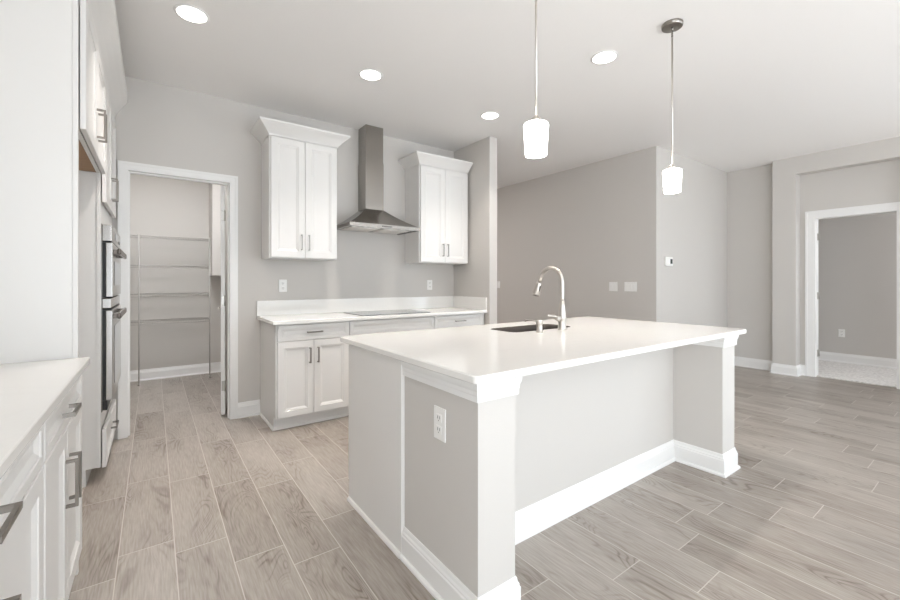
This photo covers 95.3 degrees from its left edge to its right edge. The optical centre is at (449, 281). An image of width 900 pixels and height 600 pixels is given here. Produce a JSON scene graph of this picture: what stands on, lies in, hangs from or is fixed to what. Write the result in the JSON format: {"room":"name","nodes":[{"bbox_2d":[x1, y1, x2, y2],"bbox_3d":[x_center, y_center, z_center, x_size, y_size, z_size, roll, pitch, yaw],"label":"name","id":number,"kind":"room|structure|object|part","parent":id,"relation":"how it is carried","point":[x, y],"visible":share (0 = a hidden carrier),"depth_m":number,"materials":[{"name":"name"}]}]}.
{"room":"kitchen","nodes":[
{"label":"kitchen","id":0,"kind":"room"},
{"bbox_2d":[130,174,220,370],"bbox_3d":[-3.676,-0.198,5.314,2.170,2.865,0.120,0,0,-36],"label":"wall","id":1,"kind":"structure","parent":0,"point":[159,206],"depth_m":5.30,"materials":[{"name":"grey paint"}]},
{"bbox_2d":[130,362,220,381],"bbox_3d":[-3.020,1.167,4.406,1.930,0.136,2.120,0,0,-36],"label":"baseboard","id":2,"kind":"structure","parent":1,"relation":"attached to","point":[195,369],"depth_m":5.31,"materials":[{"name":"white paint"}]},
{"bbox_2d":[112,76,453,439],"bbox_3d":[-1.544,-0.198,4.067,4.065,2.865,0.120,0,0,-36],"label":"wall","id":3,"kind":"structure","parent":0,"point":[158,124],"depth_m":3.81,"materials":[{"name":"grey paint"}]},
{"bbox_2d":[118,160,237,438],"bbox_3d":[-2.296,0.143,3.509,0.845,2.184,0.142,0,0,-36],"label":"trim","id":4,"kind":"structure","parent":3,"relation":"attached to","point":[125,168],"depth_m":3.40,"materials":[{"name":"white paint"}]},
{"bbox_2d":[217,186,226,414],"bbox_3d":[-2.225,0.171,4.047,0.144,2.100,0.666,0,0,-26],"label":"door","id":5,"kind":"structure","parent":3,"relation":"in","point":[223,307],"depth_m":3.76,"materials":[{"name":"white paint"}]},
{"bbox_3d":[-2.226,0.150,4.050,0.040,1.730,0.440,0,0,-26],"label":"panel","id":6,"kind":"part","parent":5,"relation":"part of","materials":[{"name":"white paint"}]},
{"bbox_2d":[238,399,259,418],"bbox_3d":[-1.842,1.167,3.761,0.188,0.136,0.026,0,0,-36],"label":"baseboard","id":7,"kind":"structure","parent":3,"relation":"attached to","point":[248,408],"depth_m":3.76,"materials":[{"name":"white paint"}]},
{"bbox_2d":[279,280,286,291],"bbox_3d":[-1.607,0.040,3.941,0.072,0.118,0.009,0,0,-36],"label":"wall outlet","id":8,"kind":"object","parent":3,"relation":"attached to","point":[282,283],"visible":1,"depth_m":3.94,"materials":[{"name":"white plastic"}]},
{"bbox_2d":[250,116,350,260],"bbox_3d":[-1.393,-0.799,3.843,0.798,1.179,0.416,0,0,-36],"label":"upper cabinet","id":9,"kind":"object","parent":3,"relation":"attached to","point":[299,162],"visible":1,"depth_m":3.73,"materials":[{"name":"white paint"}]},
{"bbox_3d":[-1.448,-0.745,3.667,0.292,1.057,0.020,0,0,-36],"label":"door","id":10,"kind":"part","parent":9,"relation":"part of","materials":[{"name":"white paint"}]},
{"bbox_3d":[-1.393,-1.335,3.842,0.798,0.109,0.415,0,0,-36],"label":"crown moulding","id":11,"kind":"part","parent":9,"relation":"part of","materials":[{"name":"white paint"}]},
{"bbox_3d":[-1.207,-0.745,3.841,0.298,1.057,0.020,0,0,-36],"label":"door","id":12,"kind":"part","parent":9,"relation":"part of","materials":[{"name":"white paint"}]},
{"bbox_2d":[257,296,452,315],"bbox_3d":[-0.878,0.250,4.461,2.254,0.142,0.020,0,0,-36],"label":"backsplash","id":13,"kind":"structure","parent":3,"relation":"attached to","point":[313,306],"depth_m":4.31,"materials":[{"name":"white stone"}]},
{"bbox_2d":[337,124,419,234],"bbox_3d":[-0.764,-1.079,4.264,0.770,1.100,0.470,0,0,-36],"label":"range hood","id":14,"kind":"object","parent":3,"relation":"attached to","point":[371,217],"visible":0.98,"depth_m":4.28,"materials":[{"name":"silver metal"}]},
{"bbox_2d":[427,280,431,289],"bbox_3d":[-0.244,0.040,4.927,0.072,0.118,0.009,0,0,-36],"label":"wall outlet","id":15,"kind":"object","parent":3,"relation":"attached to","point":[429,282],"visible":1,"depth_m":4.92,"materials":[{"name":"white plastic"}]},
{"bbox_2d":[398,150,472,264],"bbox_3d":[-0.164,-0.799,4.732,0.764,1.179,0.416,0,0,-36],"label":"upper cabinet","id":16,"kind":"object","parent":3,"relation":"attached to","point":[436,186],"visible":1,"depth_m":4.63,"materials":[{"name":"white paint"}]},
{"bbox_3d":[-0.193,-0.745,4.575,0.322,1.057,0.020,0,0,-36],"label":"door","id":17,"kind":"part","parent":16,"relation":"part of","materials":[{"name":"white paint"}]},
{"bbox_3d":[-0.164,-1.335,4.731,0.764,0.109,0.415,0,0,-36],"label":"crown moulding","id":18,"kind":"part","parent":16,"relation":"part of","materials":[{"name":"white paint"}]},
{"bbox_3d":[0.072,-0.745,4.767,0.328,1.057,0.020,0,0,-36],"label":"door","id":19,"kind":"part","parent":16,"relation":"part of","materials":[{"name":"white paint"}]},
{"bbox_2d":[454,136,496,324],"bbox_3d":[0.291,-0.198,4.900,0.115,2.865,0.680,0,0,-36],"label":"wall","id":20,"kind":"structure","parent":0,"point":[478,277],"depth_m":4.69,"materials":[{"name":"grey paint"}]},
{"bbox_2d":[68,366,899,599],"bbox_3d":[1.606,1.295,2.890,8.030,0.120,12.400,0,0,-36],"label":"floor","id":21,"kind":"structure","parent":0,"point":[197,502],"depth_m":2.16,"materials":[{"name":"brown wood"}]},
{"bbox_2d":[0,424,43,599],"bbox_3d":[-1.096,0.793,0.570,0.688,0.884,0.927,0,0,-36],"label":"base cabinet","id":22,"kind":"object","parent":21,"relation":"on","point":[22,484],"visible":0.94,"depth_m":0.98,"materials":[{"name":"white paint"}]},
{"bbox_3d":[-0.821,0.442,0.748,0.033,0.013,0.140,0,0,-36],"label":"handle","id":23,"kind":"part","parent":22,"relation":"part of","materials":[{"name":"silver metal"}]},
{"bbox_3d":[-0.851,0.694,0.791,0.033,0.162,0.013,0,0,-36],"label":"handle","id":24,"kind":"part","parent":22,"relation":"part of","materials":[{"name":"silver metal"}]},
{"bbox_3d":[-0.852,0.433,0.746,0.020,0.133,0.911,0,0,-36],"label":"drawer","id":25,"kind":"part","parent":22,"relation":"part of","materials":[{"name":"white paint"}]},
{"bbox_2d":[0,357,89,478],"bbox_3d":[-1.262,0.336,0.794,0.679,0.030,1.866,0,0,-36],"label":"countertop","id":26,"kind":"structure","parent":22,"relation":"on","point":[30,392],"depth_m":1.16,"materials":[{"name":"white stone"}]},
{"bbox_2d":[0,0,78,574],"bbox_3d":[-1.834,-0.004,1.549,0.640,2.478,0.024,0,0,-36],"label":"end panel","id":27,"kind":"object","parent":21,"relation":"on","point":[39,39],"visible":0.48,"depth_m":1.66,"materials":[{"name":"white paint"}]},
{"bbox_3d":[-1.841,-0.004,1.543,0.622,2.478,0.018,0,0,-36],"label":"panel","id":28,"kind":"part","parent":27,"relation":"part of","materials":[{"name":"white paint"}]},
{"bbox_2d":[42,375,81,599],"bbox_3d":[-1.587,0.793,1.249,0.688,0.884,0.744,0,0,-36],"label":"base cabinet","id":29,"kind":"object","parent":21,"relation":"on","point":[62,465],"visible":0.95,"depth_m":1.38,"materials":[{"name":"white paint"}]},
{"bbox_3d":[-1.236,0.815,1.277,0.020,0.617,0.362,0,0,-36],"label":"door","id":30,"kind":"part","parent":29,"relation":"part of","materials":[{"name":"white paint"}]},
{"bbox_3d":[-1.343,0.433,1.425,0.020,0.133,0.728,0,0,-36],"label":"drawer","id":31,"kind":"part","parent":29,"relation":"part of","materials":[{"name":"white paint"}]},
{"bbox_3d":[-1.300,0.442,1.411,0.033,0.013,0.140,0,0,-36],"label":"handle","id":32,"kind":"part","parent":29,"relation":"part of","materials":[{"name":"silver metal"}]},
{"bbox_3d":[-1.300,0.694,1.412,0.033,0.162,0.013,0,0,-36],"label":"handle","id":33,"kind":"part","parent":29,"relation":"part of","materials":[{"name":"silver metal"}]},
{"bbox_3d":[-1.450,0.815,1.573,0.020,0.617,0.362,0,0,-36],"label":"door","id":34,"kind":"part","parent":29,"relation":"part of","materials":[{"name":"white paint"}]},
{"bbox_3d":[-1.343,0.694,1.470,0.033,0.162,0.013,0,0,-36],"label":"handle","id":35,"kind":"part","parent":29,"relation":"part of","materials":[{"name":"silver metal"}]},
{"bbox_2d":[79,83,118,487],"bbox_3d":[-2.618,-0.004,2.683,0.698,2.478,0.856,0,0,-36],"label":"oven tower","id":36,"kind":"object","parent":21,"relation":"on","point":[98,192],"visible":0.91,"depth_m":2.49,"materials":[{"name":"white paint"}]},
{"bbox_3d":[-2.393,-0.054,2.846,0.018,2.378,0.856,0,0,-36],"label":"frame","id":37,"kind":"part","parent":36,"relation":"part of","materials":[{"name":"white paint"}]},
{"bbox_3d":[-2.251,-0.862,2.692,0.020,0.738,0.402,0,0,-36],"label":"door","id":38,"kind":"part","parent":36,"relation":"part of","materials":[{"name":"white paint"}]},
{"bbox_3d":[-2.369,1.028,2.856,0.020,0.235,0.806,0,0,-36],"label":"drawer","id":39,"kind":"part","parent":36,"relation":"part of","materials":[{"name":"white paint"}]},
{"bbox_3d":[-2.488,-0.862,3.020,0.020,0.738,0.402,0,0,-36],"label":"door","id":40,"kind":"part","parent":36,"relation":"part of","materials":[{"name":"white paint"}]},
{"bbox_2d":[101,224,126,411],"bbox_3d":[-2.572,0.224,2.716,0.654,1.162,0.816,0,0,-36],"label":"double wall oven","id":41,"kind":"object","parent":36,"relation":"in","point":[112,312],"visible":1,"depth_m":2.55,"materials":[{"name":"silver metal"}]},
{"bbox_3d":[-2.361,-0.302,2.868,0.045,0.101,0.812,0,0,-36],"label":"control panel","id":42,"kind":"part","parent":41,"relation":"part of","materials":[{"name":"silver metal"}]},
{"bbox_3d":[-2.326,-0.640,2.844,0.036,0.150,0.012,0,0,-36],"label":"handle","id":43,"kind":"part","parent":36,"relation":"part of","materials":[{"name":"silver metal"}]},
{"bbox_3d":[-2.347,1.000,2.873,0.036,0.012,0.150,0,0,-36],"label":"handle","id":44,"kind":"part","parent":36,"relation":"part of","materials":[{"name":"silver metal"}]},
{"bbox_3d":[-2.368,-0.640,2.902,0.036,0.150,0.012,0,0,-36],"label":"handle","id":45,"kind":"part","parent":36,"relation":"part of","materials":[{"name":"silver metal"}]},
{"bbox_2d":[130,234,210,385],"bbox_3d":[-3.705,0.335,5.021,1.323,1.800,0.321,0,0,-36],"label":"wire shelving","id":46,"kind":"object","parent":21,"relation":"on","point":[138,321],"visible":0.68,"depth_m":5.04,"materials":[{"name":"grey metal"}]},
{"bbox_3d":[-3.683,0.325,4.854,0.014,1.780,0.015,0,0,-36],"label":"post","id":47,"kind":"part","parent":46,"relation":"part of","materials":[{"name":"white metal"}]},
{"bbox_3d":[-3.712,0.496,5.025,1.318,0.036,0.306,0,0,-36],"label":"shelf","id":48,"kind":"part","parent":46,"relation":"part of","materials":[{"name":"white metal"}]},
{"bbox_3d":[-3.712,0.166,5.025,1.318,0.036,0.306,0,0,-36],"label":"shelf","id":49,"kind":"part","parent":46,"relation":"part of","materials":[{"name":"white metal"}]},
{"bbox_3d":[-3.712,-0.182,5.025,1.318,0.036,0.306,0,0,-36],"label":"shelf","id":50,"kind":"part","parent":46,"relation":"part of","materials":[{"name":"white metal"}]},
{"bbox_3d":[-3.712,-0.533,5.025,1.318,0.036,0.306,0,0,-36],"label":"shelf","id":51,"kind":"part","parent":46,"relation":"part of","materials":[{"name":"white metal"}]},
{"bbox_3d":[-3.094,0.325,5.281,0.014,1.780,0.015,0,0,-36],"label":"post","id":52,"kind":"part","parent":46,"relation":"part of","materials":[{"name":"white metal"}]},
{"bbox_2d":[260,321,348,430],"bbox_3d":[-1.334,0.793,3.747,0.638,0.884,0.640,0,0,-36],"label":"base cabinet","id":53,"kind":"object","parent":21,"relation":"on","point":[304,368],"visible":0.98,"depth_m":3.52,"materials":[{"name":"white paint"}]},
{"bbox_3d":[-1.292,0.811,3.435,0.292,0.624,0.020,0,0,-36],"label":"door","id":54,"kind":"part","parent":53,"relation":"part of","materials":[{"name":"white paint"}]},
{"bbox_3d":[-1.357,1.225,3.778,0.638,0.020,0.507,0,0,-36],"label":"shoe moulding","id":55,"kind":"part","parent":53,"relation":"part of","materials":[{"name":"white paint"}]},
{"bbox_3d":[-1.184,0.625,3.480,0.011,0.130,0.032,0,0,-36],"label":"handle","id":56,"kind":"part","parent":53,"relation":"part of","materials":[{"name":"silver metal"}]},
{"bbox_3d":[-1.163,0.428,3.528,0.611,0.130,0.020,0,0,-36],"label":"drawer","id":57,"kind":"part","parent":53,"relation":"part of","materials":[{"name":"white paint"}]},
{"bbox_3d":[-1.129,0.625,3.520,0.011,0.130,0.032,0,0,-36],"label":"handle","id":58,"kind":"part","parent":53,"relation":"part of","materials":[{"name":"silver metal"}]},
{"bbox_3d":[-1.043,0.811,3.615,0.316,0.624,0.020,0,0,-36],"label":"door","id":59,"kind":"part","parent":53,"relation":"part of","materials":[{"name":"white paint"}]},
{"bbox_2d":[257,296,486,324],"bbox_3d":[-0.687,0.265,4.214,2.273,0.172,0.644,0,0,-36],"label":"countertop","id":60,"kind":"structure","parent":53,"relation":"on","point":[274,312],"depth_m":4.23,"materials":[{"name":"white stone"}]},
{"bbox_2d":[344,309,429,315],"bbox_3d":[-0.646,0.318,4.229,0.758,0.006,0.468,0,0,-36],"label":"cooktop","id":61,"kind":"object","parent":60,"relation":"in","point":[386,312],"visible":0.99,"depth_m":4.18,"materials":[{"name":"black glass"}]},
{"bbox_2d":[346,316,433,415],"bbox_3d":[-0.704,0.793,4.203,0.918,0.884,0.640,0,0,-36],"label":"base cabinet","id":62,"kind":"object","parent":21,"relation":"on","point":[357,327],"visible":0.18,"depth_m":3.94,"materials":[{"name":"white paint"}]},
{"bbox_3d":[-0.541,0.428,3.978,0.912,0.130,0.020,0,0,-36],"label":"drawer","id":63,"kind":"part","parent":62,"relation":"part of","materials":[{"name":"white paint"}]},
{"bbox_2d":[433,313,483,328],"bbox_3d":[-0.050,0.793,4.676,0.696,0.884,0.640,0,0,-36],"label":"drawer","id":64,"kind":"object","parent":21,"relation":"on","point":[459,320],"visible":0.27,"depth_m":4.42,"materials":[{"name":"white paint"}]},
{"bbox_2d":[347,335,739,599],"bbox_3d":[0.656,0.793,2.534,2.263,0.883,1.194,0,0,-36],"label":"kitchen island","id":65,"kind":"object","parent":21,"relation":"on","point":[519,457],"visible":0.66,"depth_m":2.03,"materials":[{"name":"white paint"}]},
{"bbox_3d":[-0.400,1.224,2.073,0.012,0.021,0.602,0,0,-36],"label":"shoe moulding","id":66,"kind":"part","parent":65,"relation":"part of","materials":[{"name":"white paint"}]},
{"bbox_3d":[-0.387,0.793,2.082,0.020,0.883,0.602,0,0,-36],"label":"panel","id":67,"kind":"part","parent":65,"relation":"part of","materials":[{"name":"white paint"}]},
{"bbox_2d":[434,405,445,442],"bbox_3d":[-0.041,0.557,1.608,0.009,0.128,0.078,0,0,-36],"label":"wall outlet","id":68,"kind":"object","parent":65,"relation":"attached to","point":[439,413],"visible":1,"depth_m":1.60,"materials":[{"name":"white plastic"}]},
{"bbox_2d":[436,413,441,422],"bbox_3d":[-0.043,0.534,1.606,0.003,0.030,0.034,0,0,-36],"label":"receptacle","id":69,"kind":"object","parent":68,"relation":"attached to","point":[438,415],"depth_m":1.61,"materials":[{"name":"grey plastic"}]},
{"bbox_2d":[436,425,441,434],"bbox_3d":[-0.043,0.580,1.606,0.003,0.030,0.034,0,0,-36],"label":"receptacle","id":70,"kind":"object","parent":68,"relation":"attached to","point":[438,427],"depth_m":1.61,"materials":[{"name":"grey plastic"}]},
{"bbox_2d":[340,316,746,384],"bbox_3d":[0.682,0.336,2.589,2.376,0.030,1.260,0,0,-36],"label":"island countertop","id":71,"kind":"structure","parent":65,"relation":"on","point":[477,354],"depth_m":2.09,"materials":[{"name":"white stone"}]},
{"bbox_2d":[491,324,570,331],"bbox_3d":[0.568,0.439,2.853,0.593,0.238,0.260,0,0,-36],"label":"sink","id":72,"kind":"object","parent":71,"relation":"in","point":[525,328],"visible":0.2,"depth_m":2.98,"materials":[{"name":"grey metal"}]},
{"bbox_2d":[525,319,542,332],"bbox_3d":[0.543,0.282,2.637,0.048,0.078,0.135,0,0,-36],"label":"soap dispenser","id":73,"kind":"object","parent":71,"relation":"on","point":[539,323],"visible":1,"depth_m":2.59,"materials":[{"name":"silver metal"}]},
{"bbox_2d":[532,266,566,329],"bbox_3d":[0.636,0.108,2.789,0.172,0.427,0.286,0,0,-36],"label":"faucet","id":74,"kind":"object","parent":71,"relation":"on","point":[561,318],"visible":1,"depth_m":2.72,"materials":[{"name":"silver metal"}]},
{"bbox_3d":[0.688,0.020,2.811,0.028,0.252,0.228,0,0,-36],"label":"spout","id":75,"kind":"part","parent":74,"relation":"part of","materials":[{"name":"silver metal"}]},
{"bbox_3d":[0.683,0.238,2.684,0.126,0.054,0.038,0,0,-36],"label":"lever handle","id":76,"kind":"part","parent":74,"relation":"part of","materials":[{"name":"silver metal"}]},
{"bbox_3d":[0.849,1.167,2.270,2.260,0.136,0.540,0,0,-36],"label":"baseboard","id":77,"kind":"part","parent":65,"relation":"part of","materials":[{"name":"white paint"}]},
{"bbox_2d":[115,0,899,188],"bbox_3d":[2.291,-1.690,3.385,9.720,0.120,12.400,0,0,-36],"label":"ceiling","id":78,"kind":"structure","parent":0,"point":[756,83],"depth_m":3.11,"materials":[{"name":"white paint"}]},
{"bbox_2d":[173,3,209,23],"bbox_3d":[-1.572,-1.627,2.498,0.190,0.006,0.190,0,0,-36],"label":"recessed light","id":79,"kind":"object","parent":78,"relation":"in","point":[193,14],"visible":1,"depth_m":2.48,"materials":[{"name":"white paint"}]},
{"bbox_2d":[209,183,226,275],"bbox_3d":[-2.937,-0.853,5.515,0.495,1.555,0.420,0,0,-36],"label":"bulkhead","id":80,"kind":"object","parent":78,"relation":"hanging from","point":[214,189],"visible":0.24,"depth_m":5.23,"materials":[{"name":"grey paint"}]},
{"bbox_2d":[358,69,382,80],"bbox_3d":[-0.625,-1.627,3.232,0.190,0.006,0.190,0,0,-36],"label":"recessed light","id":81,"kind":"object","parent":78,"relation":"in","point":[368,74],"visible":1,"depth_m":3.22,"materials":[{"name":"white"}]},
{"bbox_2d":[480,111,499,119],"bbox_3d":[0.393,-1.627,4.023,0.190,0.006,0.190,0,0,-36],"label":"recessed light","id":82,"kind":"object","parent":78,"relation":"in","point":[490,115],"visible":1,"depth_m":4.01,"materials":[{"name":"white"}]},
{"bbox_2d":[523,0,548,158],"bbox_3d":[0.385,-1.097,1.836,0.124,1.065,0.124,0,0,-36],"label":"pendant light","id":83,"kind":"object","parent":78,"relation":"hanging from","point":[536,129],"visible":1,"depth_m":1.80,"materials":[{"name":"white glass"}]},
{"bbox_3d":[0.385,-1.140,1.836,0.010,0.810,0.010,0,0,-36],"label":"rod","id":84,"kind":"part","parent":83,"relation":"part of","materials":[{"name":"silver metal"}]},
{"bbox_3d":[0.385,-0.637,1.836,0.111,0.145,0.111,0,0,-36],"label":"lamp shade","id":85,"kind":"part","parent":83,"relation":"part of","materials":[{"name":"white glass"}]},
{"bbox_2d":[591,50,617,63],"bbox_3d":[1.122,-1.627,2.980,0.190,0.006,0.190,0,0,-36],"label":"recessed light","id":86,"kind":"object","parent":78,"relation":"in","point":[605,56],"visible":1,"depth_m":2.97,"materials":[{"name":"white"}]},
{"bbox_2d":[661,18,682,193],"bbox_3d":[1.408,-1.097,2.598,0.124,1.065,0.124,0,0,-36],"label":"pendant light","id":87,"kind":"object","parent":78,"relation":"hanging from","point":[672,176],"visible":1,"depth_m":2.58,"materials":[{"name":"white glass"}]},
{"bbox_3d":[1.408,-1.140,2.598,0.010,0.810,0.010,0,0,-36],"label":"rod","id":88,"kind":"part","parent":87,"relation":"part of","materials":[{"name":"silver metal"}]},
{"bbox_3d":[1.408,-0.637,2.598,0.111,0.145,0.111,0,0,-36],"label":"lamp shade","id":89,"kind":"part","parent":87,"relation":"part of","materials":[{"name":"white glass"}]},
{"bbox_2d":[497,146,726,326],"bbox_3d":[1.884,-0.198,7.544,2.105,2.865,4.942,0,0,-36],"label":"wall","id":90,"kind":"structure","parent":0,"point":[600,223],"depth_m":5.63,"materials":[{"name":"grey paint"}]},
{"bbox_2d":[609,282,616,290],"bbox_3d":[2.142,0.065,5.381,0.010,0.118,0.118,0,0,-36],"label":"light switch","id":91,"kind":"object","parent":90,"relation":"attached to","point":[612,285],"visible":1,"depth_m":5.38,"materials":[{"name":"white plastic"}]},
{"bbox_2d":[624,282,636,291],"bbox_3d":[2.283,0.065,5.187,0.010,0.118,0.165,0,0,-36],"label":"light switch","id":92,"kind":"object","parent":90,"relation":"attached to","point":[628,286],"visible":1,"depth_m":5.18,"materials":[{"name":"white plastic"}]},
{"bbox_2d":[664,257,672,265],"bbox_3d":[2.706,-0.248,5.072,0.170,0.112,0.028,0,0,-36],"label":"thermostat","id":93,"kind":"object","parent":90,"relation":"attached to","point":[668,261],"visible":1,"depth_m":5.04,"materials":[{"name":"white plastic"}]},
{"bbox_2d":[734,356,804,376],"bbox_3d":[2.142,1.167,7.122,2.081,0.136,5.769,0,0,-36],"label":"baseboard","id":94,"kind":"structure","parent":90,"relation":"attached to","point":[783,369],"depth_m":5.62,"materials":[{"name":"white paint"}]},
{"bbox_2d":[727,159,899,364],"bbox_3d":[6.255,-0.198,3.313,0.120,2.865,7.038,0,0,-36],"label":"wall","id":95,"kind":"structure","parent":0,"point":[749,191],"depth_m":5.76,"materials":[{"name":"grey paint"}]},
{"bbox_2d":[805,202,899,388],"bbox_3d":[4.991,0.160,5.054,0.158,2.150,0.917,0,0,-36],"label":"trim","id":96,"kind":"structure","parent":95,"relation":"attached to","point":[812,295],"depth_m":5.32,"materials":[{"name":"white paint"}]},
{"bbox_2d":[772,136,899,365],"bbox_3d":[6.317,-0.198,2.988,0.160,2.865,6.439,0,0,-36],"label":"wall","id":97,"kind":"structure","parent":0,"point":[786,173],"depth_m":5.41,"materials":[{"name":"grey paint"}]},
{"bbox_2d":[817,360,896,387],"bbox_3d":[5.544,1.289,5.738,1.690,0.132,5.200,0,0,-36],"label":"floor","id":98,"kind":"structure","parent":0,"point":[882,376],"depth_m":5.46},
{"bbox_2d":[818,212,896,358],"bbox_3d":[6.075,-0.198,6.122,0.120,2.865,5.200,0,0,-36],"label":"wall","id":99,"kind":"structure","parent":0,"point":[857,255],"depth_m":6.06,"materials":[{"name":"grey paint"}]},
{"bbox_2d":[838,329,844,336],"bbox_3d":[5.932,0.780,6.209,0.009,0.118,0.072,0,0,-36],"label":"wall outlet","id":100,"kind":"object","parent":99,"relation":"attached to","point":[841,332],"visible":1,"depth_m":6.21,"materials":[{"name":"white plastic"}]},
{"bbox_2d":[818,351,896,368],"bbox_3d":[6.016,1.155,6.079,0.026,0.136,4.960,0,0,-36],"label":"baseboard","id":101,"kind":"structure","parent":99,"relation":"attached to","point":[826,356],"depth_m":6.05,"materials":[{"name":"white paint"}]},
{"bbox_3d":[-0.672,-0.198,-0.708,0.120,2.865,8.880,0,0,-36],"label":"wall","id":102,"kind":"structure","parent":0,"visible":0},
{"bbox_2d":[79,0,106,173],"bbox_3d":[-2.095,-0.951,1.959,0.698,0.585,0.926,0,0,-36],"label":"upper cabinet","id":103,"kind":"object","parent":102,"relation":"attached to","point":[92,81],"visible":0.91,"depth_m":2.02,"materials":[{"name":"white paint"}]},
{"bbox_3d":[-2.127,-0.670,1.935,0.616,0.013,0.924,0,0,-36],"label":"panel","id":104,"kind":"part","parent":103,"relation":"part of","materials":[{"name":"brown wood"}]},
{"bbox_3d":[-1.714,-0.945,1.949,0.020,0.573,0.452,0,0,-36],"label":"door","id":105,"kind":"part","parent":103,"relation":"part of","materials":[{"name":"white paint"}]},
{"bbox_3d":[-1.983,-0.945,2.322,0.020,0.573,0.462,0,0,-36],"label":"door","id":106,"kind":"part","parent":103,"relation":"part of","materials":[{"name":"white paint"}]},
{"bbox_3d":[-1.803,-0.815,2.121,0.036,0.150,0.012,0,0,-36],"label":"handle","id":107,"kind":"part","parent":103,"relation":"part of","materials":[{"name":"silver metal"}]},
{"bbox_3d":[-1.845,-0.815,2.179,0.036,0.150,0.012,0,0,-36],"label":"handle","id":108,"kind":"part","parent":103,"relation":"part of","materials":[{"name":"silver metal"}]},
{"bbox_2d":[87,0,126,116],"bbox_3d":[-2.296,-1.373,2.265,0.730,0.255,1.913,0,0,-36],"label":"crown molding","id":109,"kind":"structure","parent":103,"relation":"on","point":[103,14],"depth_m":2.39,"materials":[{"name":"white paint"}]}
]}

